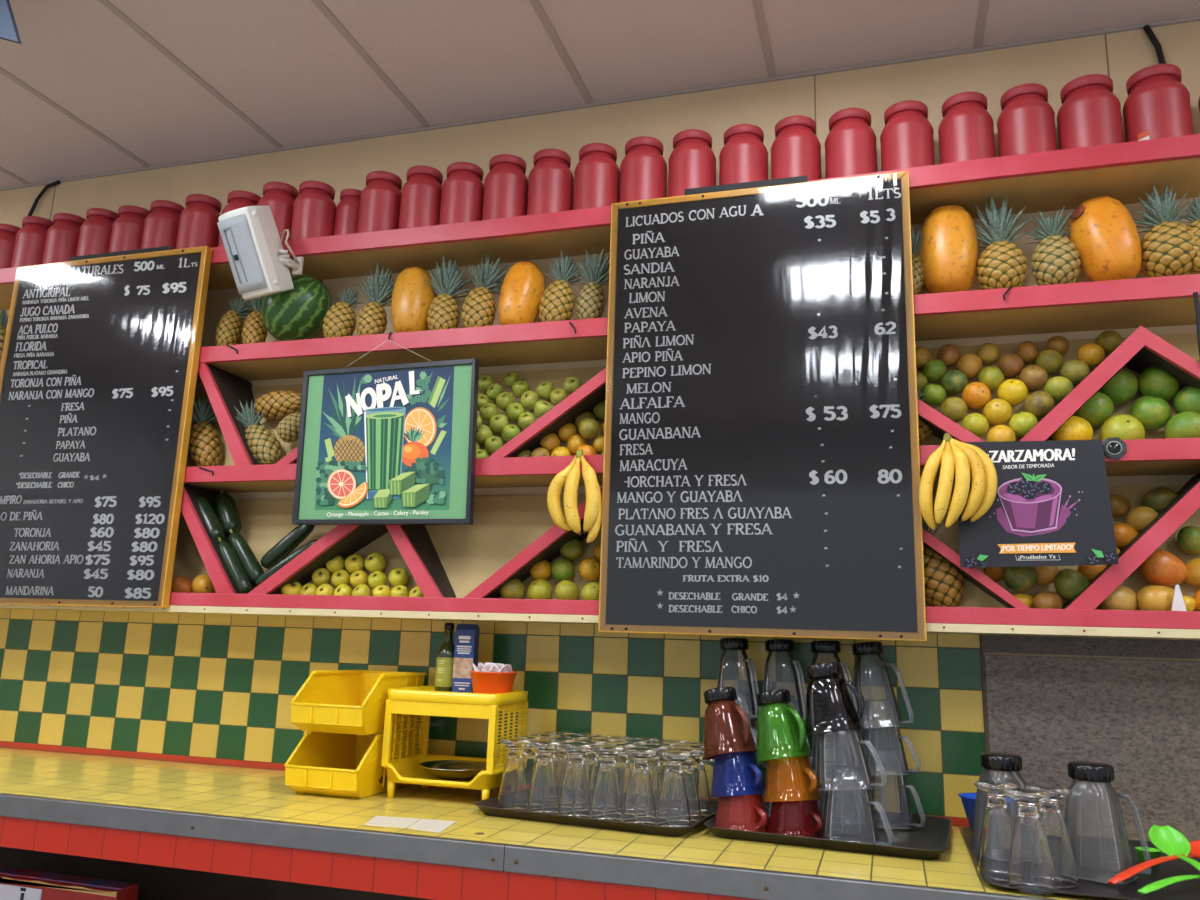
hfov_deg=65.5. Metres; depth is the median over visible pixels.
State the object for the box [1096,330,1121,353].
citrus fruit
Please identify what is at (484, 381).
apple
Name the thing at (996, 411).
citrus fruit
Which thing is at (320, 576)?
apple
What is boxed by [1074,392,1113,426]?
grapefruit
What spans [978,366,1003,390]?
citrus fruit
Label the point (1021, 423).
citrus fruit
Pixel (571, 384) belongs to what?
apple
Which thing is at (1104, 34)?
trim
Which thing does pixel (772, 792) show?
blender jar
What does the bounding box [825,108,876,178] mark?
storage jar
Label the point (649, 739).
glass
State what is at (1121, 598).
mango
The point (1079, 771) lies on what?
blender jar
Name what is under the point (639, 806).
glass
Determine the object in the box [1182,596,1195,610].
mango
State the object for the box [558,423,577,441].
citrus fruit
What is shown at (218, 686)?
wall tiles
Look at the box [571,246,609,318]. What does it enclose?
pineapple
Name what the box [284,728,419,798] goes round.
bin
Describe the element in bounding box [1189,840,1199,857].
spoon bowl
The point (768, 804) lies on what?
blender jar
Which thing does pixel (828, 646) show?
blender jar
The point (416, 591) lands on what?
apple
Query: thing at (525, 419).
apple
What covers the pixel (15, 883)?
carton
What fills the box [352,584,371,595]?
apple
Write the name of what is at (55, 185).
trim
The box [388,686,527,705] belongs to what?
shelf
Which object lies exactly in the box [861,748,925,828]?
blender jar
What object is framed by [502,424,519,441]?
apple
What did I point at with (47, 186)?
cable
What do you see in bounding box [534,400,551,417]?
apple
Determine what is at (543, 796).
glass
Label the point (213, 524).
zucchini
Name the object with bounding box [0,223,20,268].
storage jar
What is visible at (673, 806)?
glass
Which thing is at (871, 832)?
blender jar
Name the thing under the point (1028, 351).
citrus fruit
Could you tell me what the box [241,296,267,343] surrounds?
pineapple
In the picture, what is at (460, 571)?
shelf
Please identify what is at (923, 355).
citrus fruit
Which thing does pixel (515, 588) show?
citrus fruit
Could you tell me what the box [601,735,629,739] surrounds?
glass
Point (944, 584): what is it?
pineapple
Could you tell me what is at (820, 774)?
blender jar
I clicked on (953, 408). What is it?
citrus fruit
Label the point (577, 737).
glass
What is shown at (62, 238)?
storage jar
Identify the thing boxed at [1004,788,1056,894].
glass
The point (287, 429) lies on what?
pineapple
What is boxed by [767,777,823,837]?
mug
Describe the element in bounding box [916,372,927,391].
citrus fruit
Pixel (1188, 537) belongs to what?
mango
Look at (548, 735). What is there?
glass
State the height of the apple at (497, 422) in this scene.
0.063 m
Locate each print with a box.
[20,888,25,899]
[315,366,453,517]
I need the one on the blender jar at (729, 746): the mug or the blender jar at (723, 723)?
the blender jar at (723, 723)
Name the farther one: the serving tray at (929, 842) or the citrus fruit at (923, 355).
the citrus fruit at (923, 355)
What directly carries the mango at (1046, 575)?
on the shelf at (460, 571)
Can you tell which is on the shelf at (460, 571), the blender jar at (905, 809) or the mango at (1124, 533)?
the mango at (1124, 533)
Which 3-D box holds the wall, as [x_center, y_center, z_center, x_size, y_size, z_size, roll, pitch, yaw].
[-0.227,0.417,3.001,9.000,3.285,0.122,-2,-12,17]
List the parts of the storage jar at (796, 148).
jar lid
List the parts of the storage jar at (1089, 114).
jar lid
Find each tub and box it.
[469,670,516,693]
[958,792,1016,830]
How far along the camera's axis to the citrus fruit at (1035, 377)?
2.52 m
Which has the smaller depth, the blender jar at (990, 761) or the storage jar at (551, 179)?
the blender jar at (990, 761)
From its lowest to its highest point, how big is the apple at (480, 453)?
0.052 m
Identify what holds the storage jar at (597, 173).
on the shelf at (460, 571)
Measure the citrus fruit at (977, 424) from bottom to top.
0.068 m
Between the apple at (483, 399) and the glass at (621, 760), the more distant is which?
the apple at (483, 399)
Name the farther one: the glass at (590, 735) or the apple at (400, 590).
the apple at (400, 590)
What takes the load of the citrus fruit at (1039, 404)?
on the shelf at (460, 571)
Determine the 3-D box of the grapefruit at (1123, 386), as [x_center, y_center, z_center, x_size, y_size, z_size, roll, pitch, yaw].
[1.360,-0.167,2.452,0.097,0.097,0.094,-9,-16,42]
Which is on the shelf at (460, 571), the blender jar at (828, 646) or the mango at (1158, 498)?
the mango at (1158, 498)
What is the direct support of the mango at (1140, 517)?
on the shelf at (460, 571)
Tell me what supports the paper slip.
on the shelf at (460, 571)
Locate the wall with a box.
[0,21,1199,841]
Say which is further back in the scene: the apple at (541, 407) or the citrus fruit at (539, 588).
the apple at (541, 407)
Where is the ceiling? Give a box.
[0,0,1199,187]
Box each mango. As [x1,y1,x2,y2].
[171,576,192,592]
[192,574,213,592]
[984,567,1004,581]
[1003,567,1037,591]
[1013,593,1033,607]
[1032,566,1059,584]
[1033,592,1062,608]
[1054,568,1088,599]
[1077,565,1106,581]
[1100,586,1137,609]
[1110,495,1130,516]
[1113,523,1137,547]
[1125,506,1157,531]
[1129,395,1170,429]
[1136,585,1174,610]
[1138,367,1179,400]
[1139,549,1187,586]
[1142,487,1176,512]
[1177,526,1199,554]
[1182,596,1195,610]
[1184,558,1199,586]
[1194,590,1199,608]
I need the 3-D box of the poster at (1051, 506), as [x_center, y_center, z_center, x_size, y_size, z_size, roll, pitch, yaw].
[1.078,0.133,2.318,0.357,0.323,0.008,-2,-12,17]
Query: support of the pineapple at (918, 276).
on the shelf at (460, 571)
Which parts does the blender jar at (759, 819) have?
handle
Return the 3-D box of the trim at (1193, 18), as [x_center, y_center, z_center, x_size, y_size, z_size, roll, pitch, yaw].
[-0.189,-1.194,3.289,9.000,0.011,0.010,-2,-12,17]
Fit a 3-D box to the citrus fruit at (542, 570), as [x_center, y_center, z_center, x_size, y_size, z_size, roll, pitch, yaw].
[-0.176,0.361,2.799,0.067,0.066,0.068,-4,-13,25]
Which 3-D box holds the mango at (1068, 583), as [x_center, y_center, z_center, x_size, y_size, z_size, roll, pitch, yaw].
[1.190,0.339,2.352,0.076,0.080,0.085,-8,-15,41]
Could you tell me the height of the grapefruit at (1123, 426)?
0.099 m
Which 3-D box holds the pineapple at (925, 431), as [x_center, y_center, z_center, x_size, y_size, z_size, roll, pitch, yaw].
[0.859,-0.098,2.571,0.113,0.180,0.119,-6,-14,34]
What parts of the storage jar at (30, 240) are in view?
jar lid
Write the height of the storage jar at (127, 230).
0.243 m
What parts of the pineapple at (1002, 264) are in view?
crown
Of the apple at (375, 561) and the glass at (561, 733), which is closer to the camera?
the glass at (561, 733)
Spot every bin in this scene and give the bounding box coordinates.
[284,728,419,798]
[290,670,426,734]
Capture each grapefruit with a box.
[1050,416,1092,440]
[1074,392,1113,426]
[1099,369,1137,404]
[1100,414,1144,439]
[1164,411,1199,438]
[1173,386,1199,413]
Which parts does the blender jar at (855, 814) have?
handle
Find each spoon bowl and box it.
[1148,825,1190,856]
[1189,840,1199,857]
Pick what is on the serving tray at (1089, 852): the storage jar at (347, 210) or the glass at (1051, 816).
the glass at (1051, 816)
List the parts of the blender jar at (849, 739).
handle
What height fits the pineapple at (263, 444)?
0.242 m
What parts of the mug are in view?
handle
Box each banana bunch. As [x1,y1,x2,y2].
[547,449,601,543]
[919,433,997,531]
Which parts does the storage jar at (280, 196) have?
jar lid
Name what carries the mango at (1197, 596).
on the shelf at (460, 571)
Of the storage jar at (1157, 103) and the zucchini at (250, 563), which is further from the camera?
the zucchini at (250, 563)
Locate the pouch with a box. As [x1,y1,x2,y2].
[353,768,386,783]
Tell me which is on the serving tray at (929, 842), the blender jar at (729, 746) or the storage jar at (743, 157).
the blender jar at (729, 746)
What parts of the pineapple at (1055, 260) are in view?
crown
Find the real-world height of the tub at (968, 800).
0.104 m
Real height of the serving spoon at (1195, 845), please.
0.053 m
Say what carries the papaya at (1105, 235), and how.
on the shelf at (460, 571)
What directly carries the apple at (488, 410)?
on the shelf at (460, 571)
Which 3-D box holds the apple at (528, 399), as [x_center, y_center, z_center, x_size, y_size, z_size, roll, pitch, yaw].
[-0.222,-0.159,2.978,0.061,0.062,0.061,-6,-14,32]
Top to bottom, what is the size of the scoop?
0.031 m
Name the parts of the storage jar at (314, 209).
jar lid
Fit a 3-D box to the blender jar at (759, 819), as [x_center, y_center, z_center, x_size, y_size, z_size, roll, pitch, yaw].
[0.353,0.861,2.275,0.126,0.134,0.153,10,-15,-33]
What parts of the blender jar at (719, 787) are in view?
handle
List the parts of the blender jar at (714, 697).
handle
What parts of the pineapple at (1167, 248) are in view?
crown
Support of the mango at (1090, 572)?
on the shelf at (460, 571)
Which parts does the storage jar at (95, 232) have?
jar lid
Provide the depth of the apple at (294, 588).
2.96 m
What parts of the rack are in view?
corner post, corner post, panel, corner post, panel, corner post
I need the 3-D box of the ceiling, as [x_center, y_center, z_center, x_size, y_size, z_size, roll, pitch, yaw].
[-0.983,-1.802,0.732,9.000,0.100,5.700,-2,-12,17]
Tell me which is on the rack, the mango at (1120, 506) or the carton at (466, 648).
the carton at (466, 648)
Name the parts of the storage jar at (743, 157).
jar lid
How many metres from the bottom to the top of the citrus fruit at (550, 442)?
0.065 m
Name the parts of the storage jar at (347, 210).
jar lid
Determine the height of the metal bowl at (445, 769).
0.033 m
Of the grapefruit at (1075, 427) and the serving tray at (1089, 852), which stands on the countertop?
the serving tray at (1089, 852)
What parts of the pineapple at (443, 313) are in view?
crown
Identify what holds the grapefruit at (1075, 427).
on the shelf at (460, 571)
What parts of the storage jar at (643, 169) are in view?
jar lid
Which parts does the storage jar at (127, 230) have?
jar lid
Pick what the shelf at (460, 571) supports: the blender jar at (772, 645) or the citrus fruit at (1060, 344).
the citrus fruit at (1060, 344)
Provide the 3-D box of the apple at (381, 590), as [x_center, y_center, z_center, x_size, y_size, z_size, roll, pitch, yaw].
[-0.678,0.448,2.901,0.058,0.059,0.058,10,-14,-34]
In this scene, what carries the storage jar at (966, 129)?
on the shelf at (460, 571)
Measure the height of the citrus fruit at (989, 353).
0.060 m
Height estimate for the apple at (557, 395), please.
0.057 m
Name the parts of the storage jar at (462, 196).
jar lid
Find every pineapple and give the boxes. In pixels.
[0,308,8,361]
[188,396,222,465]
[214,295,251,345]
[233,400,282,464]
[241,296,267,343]
[255,387,302,419]
[276,412,300,442]
[323,284,365,337]
[354,263,395,334]
[427,254,474,329]
[461,252,508,327]
[539,250,586,321]
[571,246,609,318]
[911,227,923,294]
[917,388,932,445]
[922,521,964,606]
[974,194,1033,289]
[1024,205,1080,285]
[1132,183,1195,276]
[1180,191,1199,273]
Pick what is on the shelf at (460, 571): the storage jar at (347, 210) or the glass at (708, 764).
the storage jar at (347, 210)
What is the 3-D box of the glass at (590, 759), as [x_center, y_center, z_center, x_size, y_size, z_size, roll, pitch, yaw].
[-0.028,0.867,2.473,0.087,0.180,0.087,9,-13,-30]
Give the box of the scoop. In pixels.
[1135,847,1164,865]
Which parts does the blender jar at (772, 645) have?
handle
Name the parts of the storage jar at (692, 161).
jar lid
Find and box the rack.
[381,686,527,799]
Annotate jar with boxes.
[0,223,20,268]
[11,216,53,267]
[42,213,85,263]
[76,208,118,255]
[108,205,150,252]
[141,200,183,249]
[176,194,221,248]
[218,190,260,246]
[257,181,298,240]
[290,181,336,239]
[334,189,361,234]
[357,171,401,232]
[399,165,442,228]
[439,162,483,224]
[482,154,528,220]
[527,148,573,214]
[573,143,619,209]
[620,136,666,202]
[668,129,715,196]
[702,687,756,759]
[710,741,764,796]
[715,773,767,832]
[716,638,758,719]
[718,693,763,765]
[719,124,767,184]
[726,739,765,815]
[755,689,812,762]
[763,639,806,722]
[763,695,812,768]
[763,744,821,801]
[766,742,805,820]
[771,115,820,180]
[805,662,864,734]
[811,640,858,722]
[811,697,858,771]
[815,715,887,790]
[816,745,864,824]
[820,766,893,845]
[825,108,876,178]
[852,642,913,728]
[860,700,920,775]
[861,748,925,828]
[880,100,934,171]
[938,92,994,163]
[969,752,1026,852]
[997,83,1056,156]
[1057,74,1123,149]
[1064,761,1151,884]
[1122,64,1193,141]
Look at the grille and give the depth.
3.02 m
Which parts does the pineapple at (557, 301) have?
crown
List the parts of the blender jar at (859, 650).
handle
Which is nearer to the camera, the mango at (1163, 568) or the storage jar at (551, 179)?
the mango at (1163, 568)
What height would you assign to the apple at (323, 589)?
0.059 m
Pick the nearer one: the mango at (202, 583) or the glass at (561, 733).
the glass at (561, 733)
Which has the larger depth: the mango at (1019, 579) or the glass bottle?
the glass bottle
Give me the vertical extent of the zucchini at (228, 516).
0.163 m
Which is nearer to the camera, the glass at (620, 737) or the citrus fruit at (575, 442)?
the glass at (620, 737)
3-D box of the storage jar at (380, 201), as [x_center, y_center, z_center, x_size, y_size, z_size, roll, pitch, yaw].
[-0.758,-0.826,3.237,0.150,0.249,0.150,3,-12,-4]
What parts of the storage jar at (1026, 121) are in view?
jar lid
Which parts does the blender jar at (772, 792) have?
handle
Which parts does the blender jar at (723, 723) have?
handle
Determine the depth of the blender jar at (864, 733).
2.44 m
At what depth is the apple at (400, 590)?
2.87 m
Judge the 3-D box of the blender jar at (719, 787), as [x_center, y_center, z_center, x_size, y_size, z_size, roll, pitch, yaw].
[0.346,0.787,2.296,0.126,0.142,0.141,10,-14,-33]
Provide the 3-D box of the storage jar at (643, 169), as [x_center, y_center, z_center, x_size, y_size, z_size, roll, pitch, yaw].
[0.138,-0.854,2.965,0.150,0.249,0.150,3,-12,-7]
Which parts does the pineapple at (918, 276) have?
crown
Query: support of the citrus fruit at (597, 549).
on the shelf at (460, 571)
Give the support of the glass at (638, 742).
on the serving tray at (487, 806)
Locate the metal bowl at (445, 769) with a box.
[418,760,486,778]
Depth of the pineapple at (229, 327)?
3.30 m
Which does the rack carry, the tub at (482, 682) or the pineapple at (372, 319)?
the tub at (482, 682)
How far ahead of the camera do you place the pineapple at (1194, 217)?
2.44 m
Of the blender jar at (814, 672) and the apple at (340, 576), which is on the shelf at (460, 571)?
the apple at (340, 576)
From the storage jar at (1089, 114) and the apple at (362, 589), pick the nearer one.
the storage jar at (1089, 114)
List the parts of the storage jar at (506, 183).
jar lid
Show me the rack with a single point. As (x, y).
(426, 702)
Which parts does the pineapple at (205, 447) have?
crown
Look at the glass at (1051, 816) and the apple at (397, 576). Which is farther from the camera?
the apple at (397, 576)
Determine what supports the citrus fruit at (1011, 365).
on the shelf at (460, 571)
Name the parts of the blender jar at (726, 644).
handle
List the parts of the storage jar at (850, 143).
jar lid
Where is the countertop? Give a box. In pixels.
[0,748,1102,899]
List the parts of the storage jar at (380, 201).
jar lid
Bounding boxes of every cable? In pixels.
[22,180,60,227]
[1143,24,1165,63]
[1193,292,1199,357]
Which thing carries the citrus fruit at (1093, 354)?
on the shelf at (460, 571)
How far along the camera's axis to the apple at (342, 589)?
2.92 m
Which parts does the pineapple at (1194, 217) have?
crown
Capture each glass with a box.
[496,738,531,810]
[516,736,545,798]
[526,740,561,813]
[531,733,560,755]
[545,731,573,752]
[545,738,575,800]
[558,743,592,817]
[559,735,588,760]
[573,733,601,755]
[575,740,605,806]
[588,737,618,765]
[589,745,624,821]
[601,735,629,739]
[605,742,636,809]
[618,740,648,770]
[622,748,657,824]
[630,737,659,744]
[637,745,668,817]
[649,742,679,778]
[656,750,691,831]
[660,739,689,744]
[669,747,701,825]
[680,744,711,818]
[690,741,718,813]
[974,781,1017,881]
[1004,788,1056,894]
[1026,785,1078,887]
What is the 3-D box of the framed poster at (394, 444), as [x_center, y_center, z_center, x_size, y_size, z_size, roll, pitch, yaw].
[-0.661,-0.067,2.897,0.616,0.603,0.041,-2,-12,17]
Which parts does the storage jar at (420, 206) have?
jar lid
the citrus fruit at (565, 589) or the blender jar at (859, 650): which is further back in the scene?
the citrus fruit at (565, 589)
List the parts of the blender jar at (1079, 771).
handle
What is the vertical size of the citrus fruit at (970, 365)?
0.069 m
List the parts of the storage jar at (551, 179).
jar lid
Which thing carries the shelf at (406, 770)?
on the rack
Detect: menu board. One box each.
[0,246,211,607]
[598,171,926,640]
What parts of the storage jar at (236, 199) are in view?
jar lid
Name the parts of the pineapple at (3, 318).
crown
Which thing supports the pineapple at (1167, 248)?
on the shelf at (460, 571)
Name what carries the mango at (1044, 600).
on the shelf at (460, 571)
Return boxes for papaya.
[391,266,435,332]
[498,261,544,324]
[919,205,978,293]
[1068,196,1141,281]
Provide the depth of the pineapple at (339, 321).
3.16 m
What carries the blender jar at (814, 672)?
on the blender jar at (820, 774)
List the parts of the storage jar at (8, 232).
jar lid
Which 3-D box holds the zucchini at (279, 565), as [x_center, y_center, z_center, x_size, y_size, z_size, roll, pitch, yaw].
[-1.000,0.362,3.008,0.224,0.162,0.038,-1,-12,11]
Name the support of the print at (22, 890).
attached to the carton at (15, 883)
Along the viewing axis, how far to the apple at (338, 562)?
2.99 m
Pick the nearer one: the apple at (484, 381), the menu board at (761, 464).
the menu board at (761, 464)
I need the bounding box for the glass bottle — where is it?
[434,623,454,691]
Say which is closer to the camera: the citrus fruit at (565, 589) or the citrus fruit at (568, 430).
the citrus fruit at (565, 589)
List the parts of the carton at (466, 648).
picture panel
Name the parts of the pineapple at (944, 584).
crown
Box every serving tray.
[474,795,731,836]
[704,800,951,859]
[962,827,1199,899]
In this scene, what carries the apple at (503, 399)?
on the shelf at (460, 571)
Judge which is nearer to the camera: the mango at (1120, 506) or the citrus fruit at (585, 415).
the mango at (1120, 506)
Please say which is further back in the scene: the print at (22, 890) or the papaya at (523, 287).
the papaya at (523, 287)
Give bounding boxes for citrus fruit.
[500,579,525,598]
[517,450,531,456]
[527,579,552,598]
[530,560,551,579]
[531,447,549,456]
[540,433,560,453]
[551,447,570,455]
[551,558,574,581]
[555,580,578,599]
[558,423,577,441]
[560,538,583,560]
[567,435,586,454]
[575,412,595,427]
[577,445,596,454]
[578,418,599,438]
[579,557,599,580]
[581,582,599,599]
[593,401,604,419]
[593,435,603,453]
[593,542,600,561]
[601,421,604,434]
[915,347,930,367]
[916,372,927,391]
[921,384,945,405]
[923,359,946,381]
[937,344,960,366]
[941,370,967,394]
[941,397,966,422]
[957,354,982,377]
[962,382,990,408]
[962,413,988,437]
[976,343,999,364]
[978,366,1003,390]
[983,399,1012,424]
[986,425,1015,441]
[998,354,1023,376]
[998,379,1027,405]
[1009,412,1037,437]
[1016,341,1038,362]
[1019,365,1047,389]
[1024,391,1054,418]
[1036,349,1062,373]
[1044,376,1073,401]
[1046,336,1068,354]
[1060,359,1089,383]
[1077,343,1104,367]
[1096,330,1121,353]
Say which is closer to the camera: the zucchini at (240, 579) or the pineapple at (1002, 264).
the pineapple at (1002, 264)
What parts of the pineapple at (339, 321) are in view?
crown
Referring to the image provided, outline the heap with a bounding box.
[473,662,511,671]
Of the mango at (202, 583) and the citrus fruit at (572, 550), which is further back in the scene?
the mango at (202, 583)
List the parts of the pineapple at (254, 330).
crown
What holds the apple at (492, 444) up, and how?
on the shelf at (460, 571)
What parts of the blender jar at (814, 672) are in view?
handle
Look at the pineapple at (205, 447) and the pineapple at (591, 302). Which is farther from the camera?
the pineapple at (205, 447)
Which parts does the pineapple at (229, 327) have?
crown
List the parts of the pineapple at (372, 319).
crown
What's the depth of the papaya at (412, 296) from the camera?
3.07 m
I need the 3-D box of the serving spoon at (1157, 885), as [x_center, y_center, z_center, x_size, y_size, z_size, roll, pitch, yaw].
[1.173,0.850,1.829,0.354,0.029,0.069,10,-14,-34]
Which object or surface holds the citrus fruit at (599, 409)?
on the shelf at (460, 571)
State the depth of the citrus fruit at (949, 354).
2.63 m
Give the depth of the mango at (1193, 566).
2.29 m
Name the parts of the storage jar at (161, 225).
jar lid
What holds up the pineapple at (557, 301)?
on the shelf at (460, 571)
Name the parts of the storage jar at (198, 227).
jar lid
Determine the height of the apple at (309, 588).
0.061 m
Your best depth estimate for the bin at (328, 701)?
2.70 m
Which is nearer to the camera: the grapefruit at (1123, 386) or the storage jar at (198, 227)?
the grapefruit at (1123, 386)
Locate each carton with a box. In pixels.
[0,866,138,899]
[452,624,479,692]
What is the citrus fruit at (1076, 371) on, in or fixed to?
on the shelf at (460, 571)
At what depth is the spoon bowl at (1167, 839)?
1.98 m
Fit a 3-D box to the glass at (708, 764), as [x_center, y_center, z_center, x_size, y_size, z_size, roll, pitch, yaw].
[0.286,0.889,2.532,0.087,0.180,0.087,1,-12,5]
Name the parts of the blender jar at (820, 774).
handle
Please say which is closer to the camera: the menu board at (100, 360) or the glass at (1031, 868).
the glass at (1031, 868)
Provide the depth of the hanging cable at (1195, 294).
2.31 m
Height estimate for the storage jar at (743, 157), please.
0.247 m
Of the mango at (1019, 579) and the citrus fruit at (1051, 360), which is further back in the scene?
the citrus fruit at (1051, 360)
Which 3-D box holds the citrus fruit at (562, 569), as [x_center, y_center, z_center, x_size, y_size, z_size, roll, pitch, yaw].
[-0.110,0.358,2.775,0.072,0.070,0.070,-8,-15,40]
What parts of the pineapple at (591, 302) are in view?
crown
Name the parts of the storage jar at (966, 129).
jar lid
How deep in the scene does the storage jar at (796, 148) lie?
2.77 m
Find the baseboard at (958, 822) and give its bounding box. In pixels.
[0,741,969,826]
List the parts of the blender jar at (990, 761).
handle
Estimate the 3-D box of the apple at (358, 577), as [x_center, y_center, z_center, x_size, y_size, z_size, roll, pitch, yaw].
[-0.764,0.411,2.961,0.056,0.058,0.058,-4,-13,28]
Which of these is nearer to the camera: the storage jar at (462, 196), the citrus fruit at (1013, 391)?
the citrus fruit at (1013, 391)
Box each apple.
[281,582,301,594]
[300,583,317,594]
[312,568,330,586]
[315,583,333,594]
[326,556,344,573]
[331,569,349,586]
[334,584,352,595]
[345,554,364,573]
[350,570,367,586]
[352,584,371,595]
[364,552,385,572]
[368,571,386,588]
[373,585,390,596]
[389,568,408,586]
[390,585,408,596]
[409,586,423,596]
[476,425,492,443]
[476,449,488,457]
[477,393,489,410]
[477,414,482,426]
[478,375,493,391]
[479,403,498,421]
[484,436,502,454]
[486,383,503,400]
[489,414,508,432]
[496,392,513,410]
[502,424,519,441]
[503,371,519,387]
[506,402,524,420]
[512,381,528,397]
[518,412,535,429]
[520,390,539,409]
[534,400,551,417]
[537,381,554,399]
[550,389,566,405]
[564,376,580,393]
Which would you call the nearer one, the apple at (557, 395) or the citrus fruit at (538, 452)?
the citrus fruit at (538, 452)
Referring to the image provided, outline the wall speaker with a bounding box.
[217,206,303,299]
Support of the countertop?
on the floor
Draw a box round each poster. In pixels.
[292,339,478,524]
[958,440,1118,567]
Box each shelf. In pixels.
[0,134,1199,639]
[383,754,504,789]
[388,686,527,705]
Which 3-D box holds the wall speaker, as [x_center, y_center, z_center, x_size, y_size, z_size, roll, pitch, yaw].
[-1.127,-0.657,3.086,0.182,0.309,0.254,-6,-14,32]
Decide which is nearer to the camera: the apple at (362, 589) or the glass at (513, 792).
the glass at (513, 792)
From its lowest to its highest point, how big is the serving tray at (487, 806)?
0.026 m
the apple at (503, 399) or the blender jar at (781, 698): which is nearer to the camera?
the blender jar at (781, 698)
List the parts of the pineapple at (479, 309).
crown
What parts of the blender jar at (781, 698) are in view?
handle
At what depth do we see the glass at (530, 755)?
2.53 m
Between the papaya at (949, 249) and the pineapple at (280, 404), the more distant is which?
the pineapple at (280, 404)
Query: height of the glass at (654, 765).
0.180 m
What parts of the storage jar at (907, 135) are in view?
jar lid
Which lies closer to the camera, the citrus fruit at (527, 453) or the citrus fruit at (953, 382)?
the citrus fruit at (953, 382)
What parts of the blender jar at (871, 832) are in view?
handle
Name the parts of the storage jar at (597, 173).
jar lid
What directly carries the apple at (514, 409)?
on the shelf at (460, 571)
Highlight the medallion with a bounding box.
[1103,437,1126,459]
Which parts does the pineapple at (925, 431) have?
crown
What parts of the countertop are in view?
panel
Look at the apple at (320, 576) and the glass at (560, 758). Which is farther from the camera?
the apple at (320, 576)
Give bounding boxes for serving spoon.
[1108,840,1199,884]
[1137,875,1199,893]
[1148,825,1199,870]
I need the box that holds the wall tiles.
[0,609,985,817]
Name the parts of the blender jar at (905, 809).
handle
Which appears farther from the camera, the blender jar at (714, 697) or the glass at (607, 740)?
the glass at (607, 740)
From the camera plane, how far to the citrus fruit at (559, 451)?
2.80 m
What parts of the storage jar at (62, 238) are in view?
jar lid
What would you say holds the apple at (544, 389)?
on the shelf at (460, 571)
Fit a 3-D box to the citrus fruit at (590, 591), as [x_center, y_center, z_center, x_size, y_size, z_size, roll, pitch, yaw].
[-0.020,0.417,2.710,0.067,0.067,0.067,-8,-15,40]
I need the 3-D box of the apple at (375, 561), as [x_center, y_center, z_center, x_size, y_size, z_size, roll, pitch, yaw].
[-0.715,0.359,2.973,0.066,0.068,0.067,-5,-13,29]
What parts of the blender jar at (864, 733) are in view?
handle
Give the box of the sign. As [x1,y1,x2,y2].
[0,0,21,43]
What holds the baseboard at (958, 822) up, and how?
attached to the wall
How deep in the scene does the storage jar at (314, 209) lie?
3.25 m
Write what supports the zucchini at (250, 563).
on the shelf at (460, 571)
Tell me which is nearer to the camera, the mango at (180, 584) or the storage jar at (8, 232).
the mango at (180, 584)
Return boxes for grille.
[217,214,266,294]
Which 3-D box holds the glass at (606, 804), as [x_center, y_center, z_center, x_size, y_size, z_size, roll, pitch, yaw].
[0.019,0.845,2.357,0.087,0.180,0.087,5,-12,-13]
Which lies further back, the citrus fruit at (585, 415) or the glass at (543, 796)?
the citrus fruit at (585, 415)
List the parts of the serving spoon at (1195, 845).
spoon handle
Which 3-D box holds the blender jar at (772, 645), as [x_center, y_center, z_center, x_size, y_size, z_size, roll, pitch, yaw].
[0.507,0.631,2.544,0.135,0.226,0.135,-2,-12,17]
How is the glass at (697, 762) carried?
on the serving tray at (487, 806)
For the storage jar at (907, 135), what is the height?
0.253 m
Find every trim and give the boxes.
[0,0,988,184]
[0,15,1199,190]
[50,185,55,219]
[814,75,815,134]
[980,635,988,752]
[1104,34,1109,76]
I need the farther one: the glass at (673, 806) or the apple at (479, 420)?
the apple at (479, 420)
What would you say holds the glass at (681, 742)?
on the serving tray at (487, 806)
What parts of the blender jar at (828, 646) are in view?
handle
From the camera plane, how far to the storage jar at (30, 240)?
3.62 m
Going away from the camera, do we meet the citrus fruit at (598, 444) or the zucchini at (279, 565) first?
the citrus fruit at (598, 444)
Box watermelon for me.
[261,274,331,340]
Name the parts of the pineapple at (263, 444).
crown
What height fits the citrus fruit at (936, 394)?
0.064 m
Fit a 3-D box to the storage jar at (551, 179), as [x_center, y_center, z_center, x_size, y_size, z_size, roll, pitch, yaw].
[-0.161,-0.844,3.056,0.150,0.249,0.150,-3,-13,23]
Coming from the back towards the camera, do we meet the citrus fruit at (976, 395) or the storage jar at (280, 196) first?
the storage jar at (280, 196)
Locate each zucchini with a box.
[197,496,224,539]
[215,490,241,535]
[217,537,251,593]
[228,529,263,584]
[256,540,317,585]
[261,525,314,568]
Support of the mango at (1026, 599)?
on the shelf at (460, 571)
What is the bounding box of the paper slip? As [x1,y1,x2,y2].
[1172,585,1186,610]

